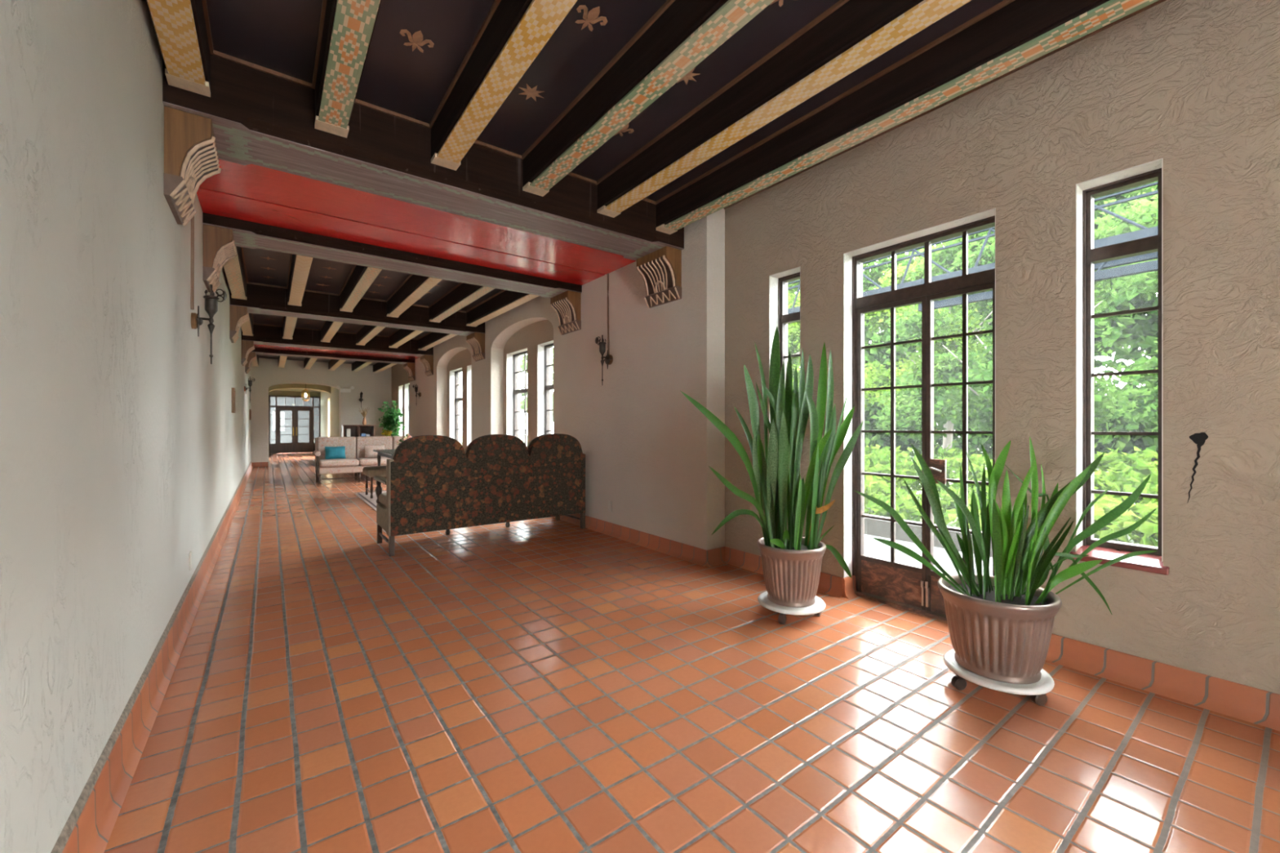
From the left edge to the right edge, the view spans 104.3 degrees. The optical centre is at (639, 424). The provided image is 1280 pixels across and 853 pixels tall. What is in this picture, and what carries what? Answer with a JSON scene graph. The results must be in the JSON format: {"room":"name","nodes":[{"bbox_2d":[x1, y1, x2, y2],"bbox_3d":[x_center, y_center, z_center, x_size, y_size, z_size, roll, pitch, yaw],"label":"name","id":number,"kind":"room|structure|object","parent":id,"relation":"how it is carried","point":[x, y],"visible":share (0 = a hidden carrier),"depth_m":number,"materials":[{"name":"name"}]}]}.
{"room":"lobby lounge","nodes":[
{"label":"lobby lounge","id":0,"kind":"room"},
{"bbox_2d":[0,0,250,852],"bbox_3d":[-4.792,-0.360,5.477,0.300,3.120,21.510,0,0,-37],"label":"wall","id":1,"kind":"structure","parent":0,"point":[124,451],"depth_m":1.42,"materials":[{"name":"beige paint"}]},
{"bbox_2d":[50,461,253,852],"bbox_3d":[-4.741,1.113,5.696,0.052,0.175,21.200,0,0,-37],"label":"baseboard","id":2,"kind":"structure","parent":1,"relation":"attached to","point":[89,827],"depth_m":1.83,"materials":[{"name":"tile"}]},
{"bbox_2d":[188,551,191,570],"bbox_3d":[-2.956,0.892,3.270,0.008,0.115,0.070,0,0,-37],"label":"electrical outlet","id":3,"kind":"object","parent":1,"relation":"attached to","point":[190,552],"visible":1,"depth_m":3.25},
{"bbox_2d":[190,216,194,310],"bbox_3d":[-2.993,-1.220,3.323,0.022,0.900,0.033,0,0,-37],"label":"conduit","id":4,"kind":"object","parent":1,"relation":"attached to","point":[192,273],"visible":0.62,"depth_m":3.32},
{"bbox_2d":[164,106,221,226],"bbox_3d":[-2.422,-1.363,2.710,0.194,0.446,0.464,0,0,-37],"label":"corbel","id":5,"kind":"object","parent":1,"relation":"attached to","point":[191,157],"visible":1,"depth_m":2.54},
{"bbox_2d":[191,284,226,364],"bbox_3d":[-2.958,-0.690,3.420,0.183,0.550,0.210,0,0,-37],"label":"wall sconce","id":6,"kind":"object","parent":1,"relation":"attached to","point":[211,301],"visible":1,"depth_m":3.41,"materials":[{"name":"brown metal"}]},
{"bbox_2d":[202,224,237,292],"bbox_3d":[-3.507,-1.363,4.166,0.194,0.446,0.464,0,0,-37],"label":"corbel","id":7,"kind":"object","parent":1,"relation":"attached to","point":[219,244],"visible":0.97,"depth_m":3.99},
{"bbox_2d":[231,387,235,413],"bbox_3d":[-5.763,-0.345,7.055,0.030,0.350,0.320,0,0,-37],"label":"wall plaque","id":8,"kind":"object","parent":1,"relation":"attached to","point":[233,389],"visible":1,"depth_m":6.93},
{"bbox_2d":[229,305,248,343],"bbox_3d":[-5.484,-1.363,6.818,0.194,0.446,0.464,0,0,-37],"label":"corbel","id":9,"kind":"object","parent":1,"relation":"attached to","point":[238,315],"visible":1,"depth_m":6.63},
{"bbox_2d":[241,340,254,366],"bbox_3d":[-7.511,-1.363,9.538,0.194,0.446,0.464,0,0,-37],"label":"corbel","id":10,"kind":"object","parent":1,"relation":"attached to","point":[247,346],"visible":1,"depth_m":9.35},
{"bbox_2d":[244,376,255,402],"bbox_3d":[-8.133,-0.735,10.364,0.183,0.550,0.210,0,0,-37],"label":"wall sconce","id":11,"kind":"object","parent":1,"relation":"attached to","point":[250,382],"visible":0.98,"depth_m":10.35,"materials":[{"name":"brown metal"}]},
{"bbox_2d":[244,351,256,373],"bbox_3d":[-8.571,-1.363,10.961,0.194,0.446,0.464,0,0,-37],"label":"corbel","id":12,"kind":"object","parent":1,"relation":"attached to","point":[251,356],"visible":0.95,"depth_m":10.79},
{"bbox_2d":[270,396,318,444],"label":"window","id":13,"kind":"structure","parent":0,"point":[285,415],"depth_m":23.75,"materials":[{"name":"glass"}]},
{"bbox_2d":[268,383,330,396],"bbox_3d":[-12.485,-1.345,18.226,1.800,0.510,7.450,0,0,-37],"label":"ceiling","id":14,"kind":"structure","parent":0,"point":[286,389],"depth_m":17.89,"materials":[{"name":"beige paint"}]},
{"bbox_2d":[250,358,391,462],"bbox_3d":[-9.738,-0.360,15.410,3.640,3.120,0.350,0,0,-37],"label":"wall","id":15,"kind":"structure","parent":0,"point":[375,388],"depth_m":15.24,"materials":[{"name":"paint"}]},
{"bbox_2d":[251,462,268,466],"bbox_3d":[-9.627,1.135,15.261,3.640,0.130,0.020,0,0,-37],"label":"baseboard","id":16,"kind":"structure","parent":15,"relation":"attached to","point":[253,464],"depth_m":14.29,"materials":[{"name":"tile"}]},
{"bbox_2d":[336,386,354,392],"bbox_3d":[-9.194,-1.115,15.516,0.484,0.191,0.130,0,0,-37],"label":"emergency light","id":17,"kind":"object","parent":15,"relation":"attached to","point":[343,390],"visible":1,"depth_m":15.52,"materials":[{"name":"white plastic"}]},
{"bbox_2d":[320,386,339,436],"bbox_3d":[-11.684,-0.200,18.824,0.200,2.800,7.450,0,0,-37],"label":"wall","id":18,"kind":"structure","parent":0,"point":[330,404],"depth_m":18.12,"materials":[{"name":"beige paint"}]},
{"bbox_2d":[268,395,320,453],"bbox_3d":[-14.592,-0.010,21.053,1.800,2.420,0.100,0,0,-37],"label":"door","id":19,"kind":"structure","parent":18,"relation":"in","point":[294,446],"depth_m":21.01,"materials":[{"name":"brown wood"}]},
{"bbox_2d":[409,208,724,550],"bbox_3d":[-2.696,-0.360,8.822,0.220,3.120,11.230,0,0,-37],"label":"wall","id":20,"kind":"structure","parent":0,"point":[649,451],"depth_m":5.04,"materials":[{"name":"paint"}]},
{"bbox_2d":[251,313,431,340],"bbox_3d":[-5.133,-1.910,9.195,3.242,0.020,2.940,0,0,-37],"label":"trim","id":21,"kind":"structure","parent":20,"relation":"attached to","point":[362,326],"depth_m":9.90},
{"bbox_2d":[240,247,506,312],"bbox_3d":[-3.135,-1.910,6.515,3.242,0.020,2.835,0,0,-37],"label":"trim","id":22,"kind":"structure","parent":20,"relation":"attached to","point":[242,252],"depth_m":6.97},
{"bbox_2d":[403,362,415,381],"bbox_3d":[-5.984,-1.363,12.887,0.194,0.446,0.464,0,0,-37],"label":"corbel","id":23,"kind":"object","parent":20,"relation":"attached to","point":[409,367],"visible":1,"depth_m":12.75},
{"bbox_2d":[419,355,433,376],"bbox_3d":[-4.923,-1.363,11.464,0.194,0.446,0.464,0,0,-37],"label":"corbel","id":24,"kind":"object","parent":20,"relation":"attached to","point":[427,360],"visible":1,"depth_m":11.34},
{"bbox_2d":[466,332,484,361],"bbox_3d":[-2.896,-1.363,8.744,0.194,0.446,0.464,0,0,-37],"label":"corbel","id":25,"kind":"object","parent":20,"relation":"attached to","point":[476,340],"visible":1,"depth_m":8.64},
{"bbox_2d":[550,290,581,334],"bbox_3d":[-0.920,-1.363,6.092,0.194,0.446,0.464,0,0,-37],"label":"corbel","id":26,"kind":"object","parent":20,"relation":"attached to","point":[566,305],"visible":1,"depth_m":6.01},
{"bbox_2d":[595,334,613,385],"bbox_3d":[-0.402,-0.700,5.406,0.183,0.550,0.210,0,0,-37],"label":"wall sconce","id":27,"kind":"object","parent":20,"relation":"attached to","point":[608,359],"visible":1,"depth_m":5.39,"materials":[{"name":"brown metal"}]},
{"bbox_2d":[607,273,609,355],"bbox_3d":[-0.350,-1.220,5.480,0.022,0.900,0.033,0,0,-37],"label":"conduit","id":28,"kind":"object","parent":20,"relation":"attached to","point":[607,273],"visible":0.99,"depth_m":5.47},
{"bbox_2d":[635,246,681,308],"bbox_3d":[0.165,-1.363,4.637,0.194,0.446,0.464,0,0,-37],"label":"corbel","id":29,"kind":"object","parent":20,"relation":"attached to","point":[660,270],"visible":1,"depth_m":4.58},
{"bbox_2d":[206,0,1004,365],"bbox_3d":[-3.234,-1.994,6.632,4.180,0.152,21.500,0,0,-37],"label":"ceiling","id":30,"kind":"structure","parent":0,"point":[417,48],"depth_m":2.63,"materials":[{"name":"brown wood"}]},
{"bbox_2d":[146,0,210,97],"bbox_3d":[-0.304,-1.799,-0.127,0.158,0.242,6.560,0,0,-37],"label":"joist","id":31,"kind":"object","parent":30,"relation":"attached to","point":[179,25],"visible":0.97,"depth_m":2.21,"materials":[{"name":"beige paint"}]},
{"bbox_2d":[223,245,246,299],"bbox_3d":[-4.498,-1.799,5.500,0.158,0.242,2.835,0,0,-37],"label":"joist","id":32,"kind":"object","parent":30,"relation":"attached to","point":[234,270],"visible":0.51,"depth_m":5.69,"materials":[{"name":"beige paint"}]},
{"bbox_2d":[240,313,253,336],"bbox_3d":[-6.495,-1.799,8.180,0.158,0.242,2.940,0,0,-37],"label":"joist","id":33,"kind":"object","parent":30,"relation":"attached to","point":[246,327],"visible":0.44,"depth_m":8.62,"materials":[{"name":"beige paint"}]},
{"bbox_2d":[251,354,258,366],"bbox_3d":[-9.859,-1.799,12.694,0.158,0.242,3.860,0,0,-37],"label":"joist","id":34,"kind":"object","parent":30,"relation":"attached to","point":[255,362],"visible":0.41,"depth_m":13.64,"materials":[{"name":"beige paint"}]},
{"bbox_2d":[278,355,287,368],"bbox_3d":[-9.374,-1.799,13.056,0.158,0.242,3.860,0,0,-37],"label":"joist","id":35,"kind":"object","parent":30,"relation":"attached to","point":[282,359],"visible":0.54,"depth_m":13.29,"materials":[{"name":"beige paint"}]},
{"bbox_2d":[282,315,297,339],"bbox_3d":[-6.010,-1.799,8.541,0.158,0.242,2.940,0,0,-37],"label":"joist","id":36,"kind":"object","parent":30,"relation":"attached to","point":[289,322],"visible":0.56,"depth_m":8.60,"materials":[{"name":"beige paint"}]},
{"bbox_2d":[287,253,313,306],"bbox_3d":[-4.013,-1.799,5.861,0.158,0.242,2.835,0,0,-37],"label":"joist","id":37,"kind":"object","parent":30,"relation":"attached to","point":[300,266],"visible":0.59,"depth_m":5.75,"materials":[{"name":"beige paint"}]},
{"bbox_2d":[303,357,317,368],"bbox_3d":[-8.873,-1.799,13.429,0.158,0.242,3.860,0,0,-37],"label":"joist","id":38,"kind":"object","parent":30,"relation":"attached to","point":[308,362],"visible":0.51,"depth_m":13.82,"materials":[{"name":"beige paint"}]},
{"bbox_2d":[320,320,343,342],"bbox_3d":[-5.509,-1.799,8.915,0.158,0.242,2.940,0,0,-37],"label":"joist","id":39,"kind":"object","parent":30,"relation":"attached to","point":[328,331],"visible":0.56,"depth_m":9.06,"materials":[{"name":"beige paint"}]},
{"bbox_2d":[251,348,415,364],"bbox_3d":[-7.278,-1.753,11.924,3.420,0.334,0.460,0,0,-37],"label":"girder","id":40,"kind":"object","parent":30,"relation":"attached to","point":[258,351],"visible":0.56,"depth_m":11.72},
{"bbox_2d":[328,359,346,370],"bbox_3d":[-8.372,-1.799,13.803,0.158,0.242,3.860,0,0,-37],"label":"joist","id":41,"kind":"object","parent":30,"relation":"attached to","point":[333,364],"visible":0.53,"depth_m":14.21,"materials":[{"name":"beige paint"}]},
{"bbox_2d":[241,324,433,356],"bbox_3d":[-6.217,-1.753,10.501,3.420,0.334,0.450,0,0,-37],"label":"girder","id":42,"kind":"object","parent":30,"relation":"attached to","point":[262,335],"visible":0.74,"depth_m":10.19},
{"bbox_2d":[253,344,420,359],"bbox_3d":[-6.746,-1.680,11.211,3.420,0.020,1.320,0,0,-37],"label":"ceiling panel","id":43,"kind":"object","parent":42,"relation":"attached to","point":[256,346],"visible":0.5,"depth_m":11.43,"materials":[{"name":"paint"}]},
{"bbox_2d":[314,0,382,137],"bbox_3d":[0.181,-1.799,0.234,0.158,0.242,6.560,0,0,-37],"label":"joist","id":44,"kind":"object","parent":30,"relation":"attached to","point":[348,26],"visible":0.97,"depth_m":2.31,"materials":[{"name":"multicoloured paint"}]},
{"bbox_2d":[229,283,484,336],"bbox_3d":[-4.190,-1.753,7.781,3.420,0.334,0.455,0,0,-37],"label":"girder","id":45,"kind":"object","parent":30,"relation":"attached to","point":[260,300],"visible":0.76,"depth_m":7.43,"materials":[{"name":"wood"}]},
{"bbox_2d":[339,265,382,312],"bbox_3d":[-3.511,-1.799,6.235,0.158,0.242,2.835,0,0,-37],"label":"joist","id":46,"kind":"object","parent":30,"relation":"attached to","point":[362,277],"visible":0.57,"depth_m":6.20,"materials":[{"name":"beige paint"}]},
{"bbox_2d":[351,360,372,372],"bbox_3d":[-7.871,-1.799,14.176,0.158,0.242,3.860,0,0,-37],"label":"joist","id":47,"kind":"object","parent":30,"relation":"attached to","point":[357,366],"visible":0.51,"depth_m":14.61,"materials":[{"name":"beige paint"}]},
{"bbox_2d":[355,324,385,345],"bbox_3d":[-5.008,-1.799,9.288,0.158,0.242,2.940,0,0,-37],"label":"joist","id":48,"kind":"object","parent":30,"relation":"attached to","point":[367,332],"visible":0.56,"depth_m":9.48,"materials":[{"name":"beige paint"}]},
{"bbox_2d":[373,362,395,373],"bbox_3d":[-7.394,-1.799,14.532,0.158,0.242,3.860,0,0,-37],"label":"joist","id":49,"kind":"object","parent":30,"relation":"attached to","point":[378,367],"visible":0.51,"depth_m":15.00,"materials":[{"name":"beige paint"}]},
{"bbox_2d":[202,212,582,298],"bbox_3d":[-2.213,-1.753,5.129,3.420,0.334,0.490,0,0,-37],"label":"girder","id":50,"kind":"object","parent":30,"relation":"attached to","point":[247,234],"visible":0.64,"depth_m":4.78,"materials":[{"name":"wood"}]},
{"bbox_2d":[388,328,423,348],"bbox_3d":[-4.506,-1.799,9.662,0.158,0.242,2.940,0,0,-37],"label":"joist","id":51,"kind":"object","parent":30,"relation":"attached to","point":[401,336],"visible":0.56,"depth_m":9.91,"materials":[{"name":"beige paint"}]},
{"bbox_2d":[386,274,442,317],"bbox_3d":[-3.010,-1.799,6.608,0.158,0.242,2.835,0,0,-37],"label":"joist","id":52,"kind":"object","parent":30,"relation":"attached to","point":[416,286],"visible":0.59,"depth_m":6.60,"materials":[{"name":"beige paint"}]},
{"bbox_2d":[162,54,684,260],"bbox_3d":[-1.129,-1.753,3.674,3.420,0.334,0.520,0,0,-37],"label":"girder","id":53,"kind":"object","parent":30,"relation":"attached to","point":[258,117],"visible":0.8,"depth_m":3.13,"materials":[{"name":"wood"}]},
{"bbox_2d":[196,159,635,285],"bbox_3d":[-1.675,-1.680,4.407,3.420,0.020,1.310,0,0,-37],"label":"ceiling panel","id":54,"kind":"object","parent":53,"relation":"attached to","point":[251,193],"visible":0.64,"depth_m":4.12,"materials":[{"name":"paint"}]},
{"bbox_2d":[417,332,457,351],"bbox_3d":[-4.029,-1.799,10.017,0.158,0.242,2.940,0,0,-37],"label":"joist","id":55,"kind":"object","parent":30,"relation":"attached to","point":[433,339],"visible":0.54,"depth_m":10.24,"materials":[{"name":"beige paint"}]},
{"bbox_2d":[429,283,494,322],"bbox_3d":[-2.509,-1.799,6.982,0.158,0.242,2.835,0,0,-37],"label":"joist","id":56,"kind":"object","parent":30,"relation":"attached to","point":[464,294],"visible":0.57,"depth_m":6.99,"materials":[{"name":"beige paint"}]},
{"bbox_2d":[466,290,539,327],"bbox_3d":[-2.032,-1.799,7.337,0.158,0.242,2.835,0,0,-37],"label":"joist","id":57,"kind":"object","parent":30,"relation":"attached to","point":[507,300],"visible":0.57,"depth_m":7.36,"materials":[{"name":"beige paint"}]},
{"bbox_2d":[431,0,577,170],"bbox_3d":[0.682,-1.799,0.608,0.158,0.242,6.560,0,0,-37],"label":"joist","id":58,"kind":"object","parent":30,"relation":"attached to","point":[517,31],"visible":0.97,"depth_m":2.42,"materials":[{"name":"beige paint"}]},
{"bbox_2d":[522,0,774,196],"bbox_3d":[1.183,-1.799,0.981,0.158,0.242,6.560,0,0,-37],"label":"joist","id":59,"kind":"object","parent":30,"relation":"attached to","point":[687,32],"visible":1,"depth_m":2.50,"materials":[{"name":"beige paint"}]},
{"bbox_2d":[201,0,1166,208],"bbox_3d":[1.146,-1.910,0.954,3.462,0.020,6.560,0,0,-37],"label":"trim","id":60,"kind":"structure","parent":30,"relation":"attached to","point":[496,2],"depth_m":2.72,"materials":[{"name":"wood"}]},
{"bbox_2d":[597,0,971,217],"bbox_3d":[1.684,-1.799,1.355,0.158,0.242,6.560,0,0,-37],"label":"joist","id":61,"kind":"object","parent":30,"relation":"attached to","point":[859,32],"visible":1,"depth_m":2.57,"materials":[{"name":"beige paint"}]},
{"bbox_2d":[656,0,1159,234],"bbox_3d":[2.161,-1.799,1.710,0.158,0.242,6.560,0,0,-37],"label":"joist","id":62,"kind":"object","parent":30,"relation":"attached to","point":[1021,32],"visible":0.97,"depth_m":2.62,"materials":[{"name":"beige paint"}]},
{"bbox_2d":[103,452,1279,852],"bbox_3d":[-5.684,1.260,9.919,4.180,0.120,29.700,0,0,-37],"label":"floor","id":63,"kind":"structure","parent":0,"point":[544,685],"depth_m":2.01,"materials":[{"name":"tile"}]},
{"bbox_2d":[341,425,375,437],"bbox_3d":[-8.542,0.600,15.085,0.860,1.200,0.530,0,0,-37],"label":"bookcase","id":64,"kind":"object","parent":63,"relation":"on","point":[355,430],"visible":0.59,"depth_m":15.19,"materials":[{"name":"brown wood"}]},
{"bbox_2d":[359,407,368,425],"bbox_3d":[-8.431,-0.274,15.160,0.270,0.549,0.296,0,0,-13],"label":"vase","id":65,"kind":"object","parent":64,"relation":"on","point":[363,413],"visible":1,"depth_m":15.15,"materials":[{"name":"beige ceramic"}]},
{"bbox_2d":[313,435,416,484],"bbox_3d":[-5.795,0.728,10.922,2.300,0.945,0.720,0,0,-37],"label":"sofa","id":66,"kind":"object","parent":63,"relation":"on","point":[355,460],"visible":0.48,"depth_m":10.54,"materials":[{"name":"beige fabric"}]},
{"bbox_2d":[324,446,345,459],"bbox_3d":[-6.434,0.585,10.508,0.370,0.262,0.154,0,0,-38],"label":"throw pillow","id":67,"kind":"object","parent":66,"relation":"on","point":[331,452],"visible":1,"depth_m":10.46,"materials":[{"name":"teal fabric"}]},
{"bbox_2d":[316,436,355,459],"bbox_3d":[-6.497,0.497,10.660,0.708,0.485,0.140,0,0,-37],"label":"cushion","id":68,"kind":"object","parent":66,"relation":"on","point":[349,442],"depth_m":10.62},
{"bbox_2d":[318,458,359,466],"bbox_3d":[-6.324,0.790,10.427,0.708,0.130,0.560,0,0,-37],"label":"seat cushion","id":69,"kind":"object","parent":66,"relation":"on","point":[322,462],"depth_m":10.25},
{"bbox_2d":[356,457,389,465],"bbox_3d":[-5.747,0.790,10.858,0.708,0.130,0.560,0,0,-37],"label":"seat cushion","id":70,"kind":"object","parent":66,"relation":"on","point":[361,460],"depth_m":10.59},
{"bbox_2d":[355,435,391,458],"bbox_3d":[-5.920,0.497,11.090,0.708,0.485,0.140,0,0,-37],"label":"cushion","id":71,"kind":"object","parent":66,"relation":"on","point":[361,442],"depth_m":10.98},
{"bbox_2d":[364,444,384,457],"bbox_3d":[-5.829,0.580,10.934,0.400,0.262,0.154,0,0,-38],"label":"throw pillow","id":72,"kind":"object","parent":66,"relation":"on","point":[369,452],"visible":0.74,"depth_m":10.85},
{"bbox_2d":[391,435,416,448],"bbox_3d":[-5.343,0.497,11.520,0.708,0.485,0.140,0,0,-37],"label":"cushion","id":73,"kind":"object","parent":66,"relation":"on","point":[394,438],"depth_m":11.29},
{"bbox_2d":[354,490,386,511],"bbox_3d":[-3.694,1.195,8.253,1.560,0.010,2.250,0,0,-37],"label":"rug","id":74,"kind":"object","parent":63,"relation":"on","point":[366,499],"visible":0.24,"depth_m":8.07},
{"bbox_2d":[362,466,386,498],"bbox_3d":[-4.315,0.949,8.401,0.580,0.478,0.630,0,0,-37],"label":"upholstered bench","id":75,"kind":"object","parent":74,"relation":"on","point":[371,471],"visible":0.46,"depth_m":8.10,"materials":[{"name":"beige fabric"}]},
{"bbox_2d":[373,448,395,466],"bbox_3d":[-3.900,0.818,8.580,1.000,0.740,1.720,0,0,-37],"label":"table","id":76,"kind":"object","parent":74,"relation":"on","point":[388,453],"visible":0.17,"depth_m":8.55,"materials":[{"name":"wood"}]},
{"bbox_2d":[396,433,411,444],"bbox_3d":[-4.050,0.300,8.644,0.335,0.296,0.308,0,0,23],"label":"flower arrangement","id":77,"kind":"object","parent":76,"relation":"on","point":[407,436],"visible":0.4,"depth_m":8.60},
{"bbox_2d":[377,400,404,436],"bbox_3d":[-6.985,0.262,13.886,0.764,1.876,0.707,0,0,1],"label":"potted ficus","id":78,"kind":"object","parent":63,"relation":"on","point":[391,420],"visible":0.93,"depth_m":13.83,"materials":[{"name":"green plant"}]},
{"bbox_2d":[373,433,585,556],"bbox_3d":[-1.691,0.649,5.462,2.085,1.102,0.810,0,0,-37],"label":"floral sofa","id":79,"kind":"object","parent":63,"relation":"on","point":[433,484],"visible":1,"depth_m":5.03,"materials":[{"name":"brown fabric"}]},
{"bbox_2d":[378,493,386,506],"bbox_3d":[-2.260,0.750,5.087,0.665,0.100,0.600,0,0,-37],"label":"seat cushion","id":80,"kind":"object","parent":79,"relation":"on","point":[382,496],"depth_m":4.96,"materials":[{"name":"beige fabric"}]},
{"bbox_2d":[757,591,825,624],"bbox_3d":[0.956,1.152,3.150,0.412,0.096,0.414,0,0,33],"label":"plant stand","id":81,"kind":"object","parent":63,"relation":"on","point":[819,606],"visible":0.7,"depth_m":3.01,"materials":[{"name":"white plastic"}]},
{"bbox_2d":[680,326,863,607],"bbox_3d":[0.816,0.219,3.126,1.219,1.768,0.425,0,0,-8],"label":"potted snake plant","id":82,"kind":"object","parent":81,"relation":"on","point":[791,562],"visible":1,"depth_m":3.11,"materials":[{"name":"green plant"}]},
{"bbox_2d":[943,648,1054,706],"bbox_3d":[1.629,1.152,2.277,0.414,0.096,0.412,0,0,-5],"label":"plant stand","id":83,"kind":"object","parent":63,"relation":"on","point":[1037,691],"visible":0.51,"depth_m":2.14,"materials":[{"name":"white plastic"}]},
{"bbox_2d":[854,436,1157,684],"bbox_3d":[1.685,0.579,2.249,1.465,1.049,0.499,0,0,9],"label":"potted snake plant","id":84,"kind":"object","parent":83,"relation":"on","point":[1000,626],"visible":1,"depth_m":2.25,"materials":[{"name":"green plant"}]},
{"bbox_2d":[391,0,1279,693],"bbox_3d":[-1.745,-0.360,7.928,0.243,3.120,21.800,0,0,-37],"label":"wall","id":85,"kind":"structure","parent":0,"point":[1193,86],"depth_m":2.39,"materials":[{"name":"beige paint"}]},
{"bbox_2d":[398,385,403,435],"bbox_3d":[-7.216,-0.250,15.231,0.189,1.900,0.650,0,0,-37],"label":"window","id":86,"kind":"structure","parent":85,"relation":"in","point":[400,388],"depth_m":15.47,"materials":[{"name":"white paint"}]},
{"bbox_2d":[404,382,409,435],"bbox_3d":[-6.663,-0.250,14.490,0.189,1.900,0.800,0,0,-37],"label":"window","id":87,"kind":"structure","parent":85,"relation":"in","point":[406,385],"depth_m":14.79,"materials":[{"name":"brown paint"}]},
{"bbox_2d":[449,367,462,444],"bbox_3d":[-3.897,-0.250,10.777,0.189,1.900,0.900,0,0,-37],"label":"window","id":88,"kind":"structure","parent":85,"relation":"in","point":[454,374],"depth_m":11.13,"materials":[{"name":"brown paint"}]},
{"bbox_2d":[466,364,471,445],"bbox_3d":[-3.168,-0.250,9.799,0.189,1.900,0.900,0,0,-37],"label":"window","id":89,"kind":"structure","parent":85,"relation":"in","point":[468,367],"depth_m":10.12,"materials":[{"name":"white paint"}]},
{"bbox_2d":[506,347,527,445],"bbox_3d":[-1.928,-0.250,8.135,0.189,1.900,0.850,0,0,-37],"label":"window","id":90,"kind":"structure","parent":85,"relation":"in","point":[513,391],"depth_m":8.45,"materials":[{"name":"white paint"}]},
{"bbox_2d":[537,340,553,436],"bbox_3d":[-1.205,-0.250,7.165,0.189,1.900,0.850,0,0,-37],"label":"window","id":91,"kind":"structure","parent":85,"relation":"in","point":[544,387],"depth_m":7.49,"materials":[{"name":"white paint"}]},
{"bbox_2d":[768,266,800,475],"bbox_3d":[1.190,-0.267,3.927,0.218,1.867,0.295,0,0,-37],"label":"window","id":92,"kind":"structure","parent":85,"relation":"in","point":[779,317],"depth_m":4.03,"materials":[{"name":"brown paint"}]},
{"bbox_2d":[552,513,1279,731],"bbox_3d":[-1.895,1.135,7.817,0.396,0.130,21.200,0,0,-37],"label":"baseboard","id":93,"kind":"structure","parent":85,"relation":"attached to","point":[1249,704],"depth_m":2.35,"materials":[{"name":"tile"}]},
{"bbox_2d":[843,208,995,622],"bbox_3d":[1.811,0.000,3.202,0.289,2.400,0.910,0,0,-37],"label":"door","id":94,"kind":"structure","parent":85,"relation":"in","point":[905,586],"depth_m":3.27,"materials":[{"name":"brown paint"}]},
{"bbox_2d":[1069,158,1169,575],"bbox_3d":[2.325,-0.267,2.405,0.218,1.867,0.342,0,0,-37],"label":"window","id":95,"kind":"structure","parent":85,"relation":"in","point":[1086,256],"depth_m":2.47,"materials":[{"name":"brown paint"}]},
{"label":"outside","id":96,"kind":"structure","parent":0,"visible":0},
{"bbox_2d":[460,435,1157,544],"bbox_3d":[14.985,1.375,32.992,56.540,0.150,85.000,0,0,-37],"label":"ground","id":97,"kind":"structure","parent":96,"point":[522,437],"depth_m":9.33,"materials":[{"name":"plant"}]},
{"bbox_2d":[520,354,553,413],"bbox_3d":[-7.443,-1.906,36.825,5.777,6.676,5.458,0,0,32],"label":"tree","id":98,"kind":"object","parent":97,"relation":"on","point":[522,366],"visible":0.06,"depth_m":35.88,"materials":[{"name":"green plant"}]},
{"bbox_2d":[551,346,553,422],"bbox_3d":[-3.532,-1.714,27.491,5.352,6.272,4.605,0,0,-5],"label":"tree","id":99,"kind":"object","parent":97,"relation":"on","point":[552,347],"visible":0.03,"depth_m":27.24,"materials":[{"name":"green plant"}]},
{"bbox_2d":[787,279,886,408],"bbox_3d":[3.308,-1.043,11.665,4.222,4.879,3.989,0,0,45],"label":"tree","id":100,"kind":"object","parent":97,"relation":"on","point":[793,335],"visible":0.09,"depth_m":11.12,"materials":[{"name":"green plant"}]},
{"bbox_2d":[864,533,992,576],"bbox_3d":[0.544,1.260,6.641,1.890,0.080,18.000,0,0,-37],"label":"garden path","id":101,"kind":"structure","parent":97,"relation":"on","point":[873,547],"depth_m":4.71,"materials":[{"name":"concrete"}]},
{"bbox_2d":[864,513,992,557],"bbox_3d":[1.402,1.170,7.281,0.250,0.260,18.000,0,0,-37],"label":"stone curb","id":102,"kind":"object","parent":97,"relation":"on","point":[877,527],"depth_m":5.28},
{"bbox_2d":[864,257,992,451],"bbox_3d":[8.312,-1.536,13.600,4.828,5.906,5.110,0,0,-14],"label":"tree","id":103,"kind":"object","parent":97,"relation":"on","point":[879,317],"visible":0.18,"depth_m":13.24,"materials":[{"name":"green plant"}]},
{"bbox_2d":[787,181,1157,466],"bbox_3d":[12.168,-2.870,18.466,5.398,10.189,25.764,0,0,-37],"label":"tree belt","id":104,"kind":"object","parent":97,"relation":"on","point":[1140,331],"visible":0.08,"depth_m":14.62,"materials":[{"name":"green plant"}]},
{"bbox_2d":[787,182,1157,314],"bbox_3d":[3.900,-0.287,4.590,0.780,3.175,5.700,0,0,-37],"label":"canopy","id":105,"kind":"object","parent":97,"relation":"on","point":[1149,266],"visible":0.26,"depth_m":4.58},
{"bbox_2d":[788,440,1157,546],"bbox_3d":[3.464,0.802,7.760,3.916,1.131,11.387,0,0,-37],"label":"bush","id":106,"kind":"object","parent":97,"relation":"on","point":[1136,466],"visible":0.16,"depth_m":6.08,"materials":[{"name":"green plant"}]},
{"bbox_2d":[870,196,1157,444],"bbox_3d":[6.144,-1.086,8.323,4.237,4.965,3.645,0,0,7],"label":"tree","id":107,"kind":"object","parent":97,"relation":"on","point":[910,419],"visible":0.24,"depth_m":8.22,"materials":[{"name":"green plant"}]},
{"bbox_2d":[1097,186,1157,435],"bbox_3d":[11.360,-1.589,8.910,5.129,6.010,4.413,0,0,38],"label":"tree","id":108,"kind":"object","parent":97,"relation":"on","point":[1137,380],"visible":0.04,"depth_m":9.80,"materials":[{"name":"green plant"}]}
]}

